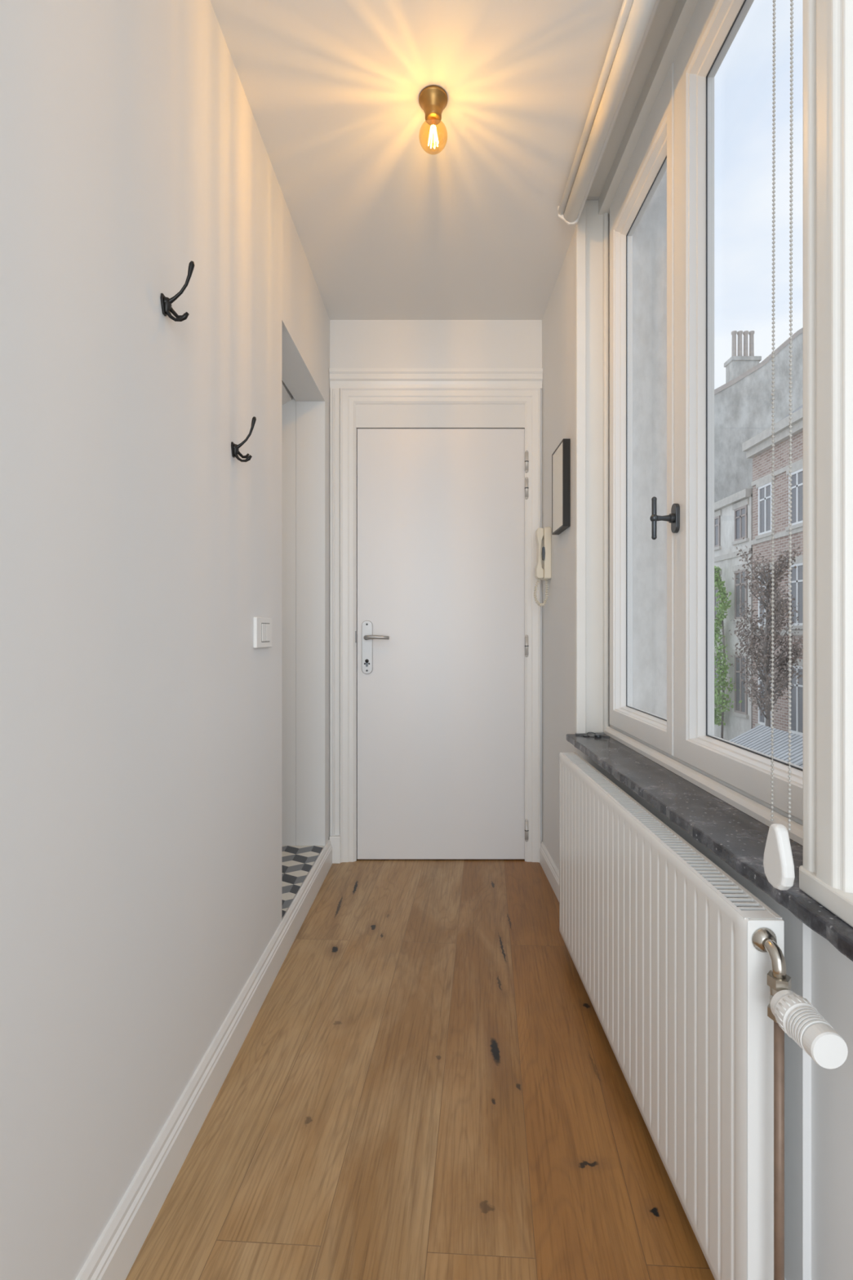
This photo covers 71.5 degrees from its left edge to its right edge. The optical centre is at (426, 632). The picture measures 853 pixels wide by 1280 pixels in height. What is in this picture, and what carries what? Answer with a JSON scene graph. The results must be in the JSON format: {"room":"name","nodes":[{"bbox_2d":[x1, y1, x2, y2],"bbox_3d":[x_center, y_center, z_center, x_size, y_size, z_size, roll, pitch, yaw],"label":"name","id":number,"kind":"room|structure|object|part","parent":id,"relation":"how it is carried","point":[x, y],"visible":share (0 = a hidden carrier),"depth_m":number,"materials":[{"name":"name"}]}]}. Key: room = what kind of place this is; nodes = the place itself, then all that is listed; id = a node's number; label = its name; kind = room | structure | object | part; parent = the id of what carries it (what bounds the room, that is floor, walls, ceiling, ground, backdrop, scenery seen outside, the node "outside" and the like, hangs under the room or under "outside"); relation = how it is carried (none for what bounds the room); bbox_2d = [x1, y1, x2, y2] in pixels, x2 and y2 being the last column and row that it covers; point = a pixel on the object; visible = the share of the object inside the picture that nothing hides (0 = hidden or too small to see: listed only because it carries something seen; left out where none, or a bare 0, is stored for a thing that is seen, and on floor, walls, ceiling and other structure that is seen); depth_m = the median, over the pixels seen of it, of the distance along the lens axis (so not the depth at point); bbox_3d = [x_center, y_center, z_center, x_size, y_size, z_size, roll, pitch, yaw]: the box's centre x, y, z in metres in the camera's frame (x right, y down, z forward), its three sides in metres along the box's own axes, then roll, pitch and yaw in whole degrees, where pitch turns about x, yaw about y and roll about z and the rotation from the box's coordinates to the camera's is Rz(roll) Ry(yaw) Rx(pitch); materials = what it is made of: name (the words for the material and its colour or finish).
{"room":"apartment entrance hallway","nodes":[
{"label":"apartment entrance hallway","id":0,"kind":"room"},
{"bbox_2d":[0,0,329,1279],"bbox_3d":[-1.181,-0.234,1.171,1.346,2.600,3.307,0,0,2],"label":"wall","id":1,"kind":"structure","parent":0,"point":[140,713],"depth_m":1.05,"materials":[{"name":"paint"}]},
{"bbox_2d":[160,261,194,321],"bbox_3d":[-0.481,-0.660,1.155,0.061,0.116,0.038,0,0,-10],"label":"coat hook","id":2,"kind":"object","parent":1,"relation":"attached to","point":[166,303],"visible":1,"depth_m":1.14,"materials":[{"name":"black metal"}]},
{"bbox_3d":[-0.501,-0.632,1.145,0.017,0.036,0.028,0,0,0],"label":"mounting plate","id":3,"kind":"part","parent":2,"relation":"part of","materials":[{"name":"black metal"}]},
{"bbox_3d":[-0.491,-0.628,1.159,0.011,0.023,0.043,0,0,42],"label":"arm","id":4,"kind":"part","parent":2,"relation":"part of","materials":[{"name":"black metal"}]},
{"bbox_3d":[-0.484,-0.617,1.145,0.051,0.030,0.012,0,0,0],"label":"arm","id":5,"kind":"part","parent":2,"relation":"part of","materials":[{"name":"black metal"}]},
{"bbox_3d":[-0.478,-0.673,1.145,0.060,0.090,0.012,0,0,0],"label":"arm","id":6,"kind":"part","parent":2,"relation":"part of","materials":[{"name":"black metal"}]},
{"bbox_2d":[75,840,332,1279],"bbox_3d":[-0.500,1.010,1.117,0.018,0.112,3.238,0,0,2],"label":"baseboard","id":7,"kind":"structure","parent":1,"relation":"attached to","point":[117,1249],"depth_m":1.23,"materials":[{"name":"paint"}]},
{"bbox_2d":[231,416,256,462],"bbox_3d":[-0.468,-0.495,1.525,0.061,0.116,0.038,0,0,-10],"label":"coat hook","id":8,"kind":"object","parent":1,"relation":"attached to","point":[234,447],"visible":1,"depth_m":1.51,"materials":[{"name":"black metal"}]},
{"bbox_3d":[-0.488,-0.467,1.515,0.017,0.036,0.028,0,0,0],"label":"mounting plate","id":9,"kind":"part","parent":8,"relation":"part of","materials":[{"name":"black metal"}]},
{"bbox_3d":[-0.478,-0.463,1.530,0.011,0.023,0.043,0,0,42],"label":"arm","id":10,"kind":"part","parent":8,"relation":"part of","materials":[{"name":"black metal"}]},
{"bbox_3d":[-0.471,-0.452,1.515,0.051,0.030,0.012,0,0,0],"label":"arm","id":11,"kind":"part","parent":8,"relation":"part of","materials":[{"name":"black metal"}]},
{"bbox_3d":[-0.466,-0.508,1.515,0.060,0.090,0.012,0,0,0],"label":"arm","id":12,"kind":"part","parent":8,"relation":"part of","materials":[{"name":"black metal"}]},
{"bbox_2d":[253,617,271,648],"bbox_3d":[-0.481,-0.001,1.746,0.013,0.088,0.148,0,0,2],"label":"light switch","id":13,"kind":"object","parent":1,"relation":"attached to","point":[262,627],"visible":1,"depth_m":1.72,"materials":[{"name":"white plastic"}]},
{"bbox_2d":[281,379,291,405],"bbox_3d":[-1.200,-0.959,1.780,1.200,1.150,1.880,0,0,0],"label":"ceiling","id":14,"kind":"structure","parent":0,"point":[286,394],"depth_m":2.60,"materials":[{"name":"paint"}]},
{"bbox_2d":[281,845,324,918],"bbox_3d":[-1.100,0.954,2.314,1.280,0.001,0.688,0,0,0],"label":"floor","id":15,"kind":"structure","parent":0,"point":[297,861],"depth_m":2.41,"materials":[{"name":"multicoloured tile"}]},
{"bbox_2d":[125,858,715,1279],"bbox_3d":[0.000,1.096,0.820,1.500,0.060,4.040,0,0,0],"label":"floor","id":16,"kind":"structure","parent":0,"point":[428,1083],"depth_m":1.30,"materials":[{"name":"brown wood"}]},
{"bbox_2d":[209,0,659,319],"bbox_3d":[-0.105,-1.543,0.820,1.290,0.160,4.040,0,0,0],"label":"ceiling","id":17,"kind":"structure","parent":0,"point":[389,225],"depth_m":1.73,"materials":[{"name":"paint"}]},
{"bbox_2d":[418,84,447,148],"bbox_3d":[0.018,-1.391,1.622,0.079,0.143,0.079,0,0,0],"label":"ceiling lamp","id":18,"kind":"object","parent":17,"relation":"attached to","point":[433,99],"visible":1,"depth_m":1.60,"materials":[{"name":"gold metal"}]},
{"bbox_2d":[329,320,542,861],"bbox_3d":[0.020,-0.199,2.830,1.440,2.529,0.120,0,0,0],"label":"wall","id":19,"kind":"structure","parent":0,"point":[353,344],"depth_m":2.77,"materials":[{"name":"paint"}]},
{"bbox_2d":[328,388,340,863],"bbox_3d":[-0.424,-0.036,2.753,0.052,2.205,0.034,0,0,0],"label":"trim","id":20,"kind":"structure","parent":19,"relation":"attached to","point":[335,837],"depth_m":2.76,"materials":[{"name":"paint"}]},
{"bbox_2d":[328,368,542,389],"bbox_3d":[0.044,-1.183,2.754,0.990,0.088,0.032,0,0,0],"label":"trim","id":21,"kind":"structure","parent":19,"relation":"attached to","point":[339,378],"depth_m":2.75,"materials":[{"name":"paint"}]},
{"bbox_2d":[339,387,540,862],"bbox_3d":[0.064,-0.036,2.760,0.932,2.205,0.020,0,0,0],"label":"trim","id":22,"kind":"structure","parent":19,"relation":"attached to","point":[349,397],"depth_m":2.75,"materials":[{"name":"paint"}]},
{"bbox_2d":[355,428,528,859],"bbox_3d":[0.072,0.053,2.766,0.830,2.026,0.110,0,0,0],"label":"door","id":23,"kind":"structure","parent":19,"relation":"in","point":[442,644],"depth_m":2.77,"materials":[{"name":"paint"}]},
{"bbox_3d":[-0.278,0.067,2.770,0.051,0.250,0.008,0,0,0],"label":"handle plate","id":24,"kind":"part","parent":23,"relation":"part of","materials":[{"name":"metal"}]},
{"bbox_3d":[-0.230,0.021,2.740,0.118,0.023,0.059,0,0,0],"label":"lever","id":25,"kind":"part","parent":23,"relation":"part of","materials":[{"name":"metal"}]},
{"bbox_2d":[632,169,666,718],"bbox_3d":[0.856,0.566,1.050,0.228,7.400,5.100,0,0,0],"label":"window pane","id":26,"kind":"structure","parent":0,"point":[650,235],"depth_m":2.13,"materials":[{"name":"glass"}]},
{"bbox_2d":[542,196,852,1279],"bbox_3d":[0.640,-0.634,1.170,0.200,3.400,3.340,0,0,0],"label":"wall","id":27,"kind":"structure","parent":0,"point":[819,1100],"depth_m":0.88,"materials":[{"name":"paint"}]},
{"bbox_2d":[533,527,551,606],"bbox_3d":[0.505,-0.287,2.604,0.070,0.345,0.092,0,0,0],"label":"phone","id":28,"kind":"object","parent":27,"relation":"attached to","point":[543,535],"visible":1,"depth_m":2.58,"materials":[{"name":"beige plastic"}]},
{"bbox_3d":[0.502,-0.178,2.600,0.065,0.127,0.014,0,0,0],"label":"coiled cord","id":29,"kind":"part","parent":28,"relation":"part of","materials":[{"name":"beige plastic"}]},
{"bbox_2d":[551,438,570,534],"bbox_3d":[0.525,-0.571,2.320,0.027,0.341,0.196,0,0,0],"label":"picture frame","id":30,"kind":"object","parent":27,"relation":"attached to","point":[561,457],"visible":1,"depth_m":2.26,"materials":[{"name":"black paint"}]},
{"bbox_2d":[552,442,562,532],"bbox_3d":[0.526,-0.564,2.320,0.024,0.315,0.183,0,0,0],"label":"print","id":31,"kind":"object","parent":30,"relation":"attached to","point":[557,454],"depth_m":2.32,"materials":[{"name":"paper"}]},
{"bbox_2d":[574,200,608,733],"bbox_3d":[0.597,-0.601,2.135,0.120,1.926,0.030,0,0,0],"label":"trim","id":32,"kind":"structure","parent":27,"relation":"attached to","point":[592,228],"depth_m":2.14,"materials":[{"name":"beige paint"}]},
{"bbox_2d":[587,0,698,214],"bbox_3d":[0.603,-1.536,1.500,0.115,0.055,1.300,0,0,0],"label":"trim","id":33,"kind":"structure","parent":27,"relation":"attached to","point":[672,18],"depth_m":1.69,"materials":[{"name":"beige paint"}]},
{"bbox_2d":[539,841,786,1279],"bbox_3d":[0.532,1.018,1.127,0.015,0.095,3.255,0,0,0],"label":"baseboard","id":34,"kind":"structure","parent":27,"relation":"attached to","point":[549,868],"depth_m":2.54,"materials":[{"name":"paint"}]},
{"bbox_2d":[559,752,784,1279],"bbox_3d":[0.493,0.720,1.415,0.094,0.635,1.170,0,0,0],"label":"radiator","id":35,"kind":"object","parent":27,"relation":"attached to","point":[657,936],"visible":1,"depth_m":1.03,"materials":[{"name":"metal"}]},
{"bbox_2d":[560,752,782,919],"bbox_3d":[0.475,0.408,1.415,0.053,0.012,1.158,0,0,0],"label":"grille","id":36,"kind":"object","parent":35,"relation":"attached to","point":[682,857],"depth_m":1.10,"materials":[{"name":"metal"}]},
{"bbox_3d":[0.498,0.707,1.415,0.008,0.586,1.162,0,0,0],"label":"panel","id":37,"kind":"part","parent":35,"relation":"part of","materials":[{"name":"metal"}]},
{"bbox_3d":[0.476,0.698,0.833,0.052,0.589,0.006,0,0,0],"label":"panel","id":38,"kind":"part","parent":35,"relation":"part of","materials":[{"name":"metal"}]},
{"bbox_2d":[751,928,848,1279],"bbox_3d":[0.472,0.739,0.761,0.050,0.653,0.138,0,0,0],"label":"radiator valve","id":39,"kind":"object","parent":35,"relation":"attached to","point":[792,1014],"visible":1,"depth_m":0.79,"materials":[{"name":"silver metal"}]},
{"bbox_2d":[603,0,803,845],"bbox_3d":[0.657,-0.601,1.500,0.155,1.926,1.300,0,0,0],"label":"window","id":40,"kind":"structure","parent":27,"relation":"in","point":[677,137],"depth_m":1.49,"materials":[{"name":"paint"}]},
{"bbox_3d":[0.681,-0.598,1.837,0.062,1.852,0.542,0,0,0],"label":"sash","id":41,"kind":"part","parent":40,"relation":"part of","materials":[{"name":"paint"}]},
{"bbox_3d":[0.617,-0.297,1.535,0.075,0.112,0.032,0,0,0],"label":"handle","id":42,"kind":"part","parent":40,"relation":"part of","materials":[{"name":"black metal"}]},
{"bbox_2d":[557,0,795,890],"bbox_3d":[0.486,-0.553,1.414,0.072,1.817,1.242,0,0,0],"label":"roller blind","id":43,"kind":"object","parent":40,"relation":"attached to","point":[634,15],"visible":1,"depth_m":1.35,"materials":[{"name":"fabric"}]},
{"bbox_3d":[0.461,-1.440,1.417,0.023,0.023,1.215,0,0,0],"label":"guide rail","id":44,"kind":"part","parent":43,"relation":"part of","materials":[{"name":"white plastic"}]},
{"bbox_3d":[0.492,-0.574,0.819,0.004,1.684,0.052,0,0,0],"label":"bead chain","id":45,"kind":"part","parent":43,"relation":"part of","materials":[{"name":"plastic"}]},
{"bbox_3d":[0.681,-0.598,1.226,0.062,1.852,0.668,0,0,0],"label":"sash","id":46,"kind":"part","parent":40,"relation":"part of","materials":[{"name":"paint"}]},
{"bbox_2d":[566,733,852,961],"bbox_3d":[0.579,0.374,1.344,0.162,0.024,1.568,0,0,0],"label":"window sill","id":47,"kind":"structure","parent":27,"relation":"attached to","point":[738,838],"depth_m":1.13,"materials":[{"name":"grey stone"}]},
{"bbox_2d":[575,732,609,737],"bbox_3d":[0.580,0.356,2.072,0.115,0.013,0.036,0,0,34],"label":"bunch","id":48,"kind":"object","parent":47,"relation":"on","point":[587,735],"visible":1,"depth_m":2.06,"materials":[{"name":"black metal"}]},
{"bbox_2d":[799,0,852,927],"bbox_3d":[0.538,-0.550,0.774,0.032,1.825,0.145,0,0,0],"label":"trim","id":49,"kind":"structure","parent":27,"relation":"attached to","point":[826,873],"depth_m":0.78,"materials":[{"name":"beige paint"}]},
{"bbox_3d":[30.490,4.316,35.000,59.020,0.100,110.000,0,0,0],"label":"ground","id":50,"kind":"structure","parent":0,"visible":0},
{"bbox_2d":[714,565,742,738],"bbox_3d":[11.529,0.786,23.702,0.522,6.966,3.315,0,0,0],"label":"climbing ivy","id":51,"kind":"object","parent":50,"relation":"on","point":[717,580],"visible":0.91,"depth_m":23.36,"materials":[{"name":"green plant"}]},
{"bbox_3d":[11.720,1.017,23.441,0.100,6.504,0.352,0,0,0],"label":"stem","id":52,"kind":"part","parent":51,"relation":"part of","materials":[{"name":"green plant"}]},
{"bbox_2d":[714,488,752,740],"bbox_3d":[15.400,-1.084,24.400,7.200,10.700,5.000,0,0,0],"label":"house","id":53,"kind":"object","parent":50,"relation":"on","point":[733,514],"visible":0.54,"depth_m":22.98,"materials":[{"name":"paint"}]},
{"bbox_3d":[12.000,-4.134,24.400,0.400,2.400,5.000,0,0,0],"label":"cornice","id":54,"kind":"part","parent":53,"relation":"part of","materials":[{"name":"paint"}]},
{"bbox_2d":[714,327,803,502],"bbox_3d":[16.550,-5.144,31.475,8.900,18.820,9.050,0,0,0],"label":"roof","id":55,"kind":"object","parent":50,"relation":"on","point":[743,405],"visible":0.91,"depth_m":27.00,"materials":[{"name":"ceramic"}]},
{"bbox_2d":[731,330,737,356],"bbox_3d":[14.200,-13.254,27.350,0.232,1.280,0.232,0,0,0],"label":"chimney pot","id":56,"kind":"object","parent":55,"relation":"on","point":[734,333],"depth_m":27.27,"materials":[{"name":"ceramic"}]},
{"bbox_2d":[737,330,742,355],"bbox_3d":[14.470,-13.254,27.350,0.232,1.280,0.232,0,0,0],"label":"chimney pot","id":57,"kind":"object","parent":55,"relation":"on","point":[740,333],"depth_m":27.27,"materials":[{"name":"ceramic"}]},
{"bbox_2d":[742,330,748,355],"bbox_3d":[14.740,-13.254,27.350,0.232,1.280,0.232,0,0,0],"label":"chimney pot","id":58,"kind":"object","parent":55,"relation":"on","point":[745,333],"depth_m":27.27,"materials":[{"name":"ceramic"}]},
{"bbox_2d":[748,330,754,355],"bbox_3d":[15.010,-13.254,27.350,0.232,1.280,0.232,0,0,0],"label":"chimney pot","id":59,"kind":"object","parent":55,"relation":"on","point":[751,333],"depth_m":27.27,"materials":[{"name":"ceramic"}]},
{"bbox_2d":[728,724,803,767],"bbox_3d":[9.200,3.406,15.000,2.400,1.720,3.000,0,0,0],"label":"corrugated roof","id":60,"kind":"structure","parent":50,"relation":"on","point":[758,738],"depth_m":15.10,"materials":[{"name":"grey metal"}]},
{"bbox_2d":[729,537,803,727],"bbox_3d":[10.321,0.647,17.939,2.242,7.239,2.248,0,0,0],"label":"street tree","id":61,"kind":"object","parent":50,"relation":"on","point":[763,657],"visible":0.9,"depth_m":17.76,"materials":[{"name":"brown plant"}]},
{"bbox_2d":[742,404,803,735],"bbox_3d":[15.325,-2.634,16.875,7.350,13.800,9.950,0,0,0],"label":"brick house","id":62,"kind":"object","parent":50,"relation":"on","point":[758,448],"visible":0.27,"depth_m":19.98,"materials":[{"name":"brick"}]},
{"bbox_3d":[11.925,-3.459,16.875,0.550,7.050,9.950,0,0,0],"label":"cornice","id":63,"kind":"part","parent":62,"relation":"part of","materials":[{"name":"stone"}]}
]}

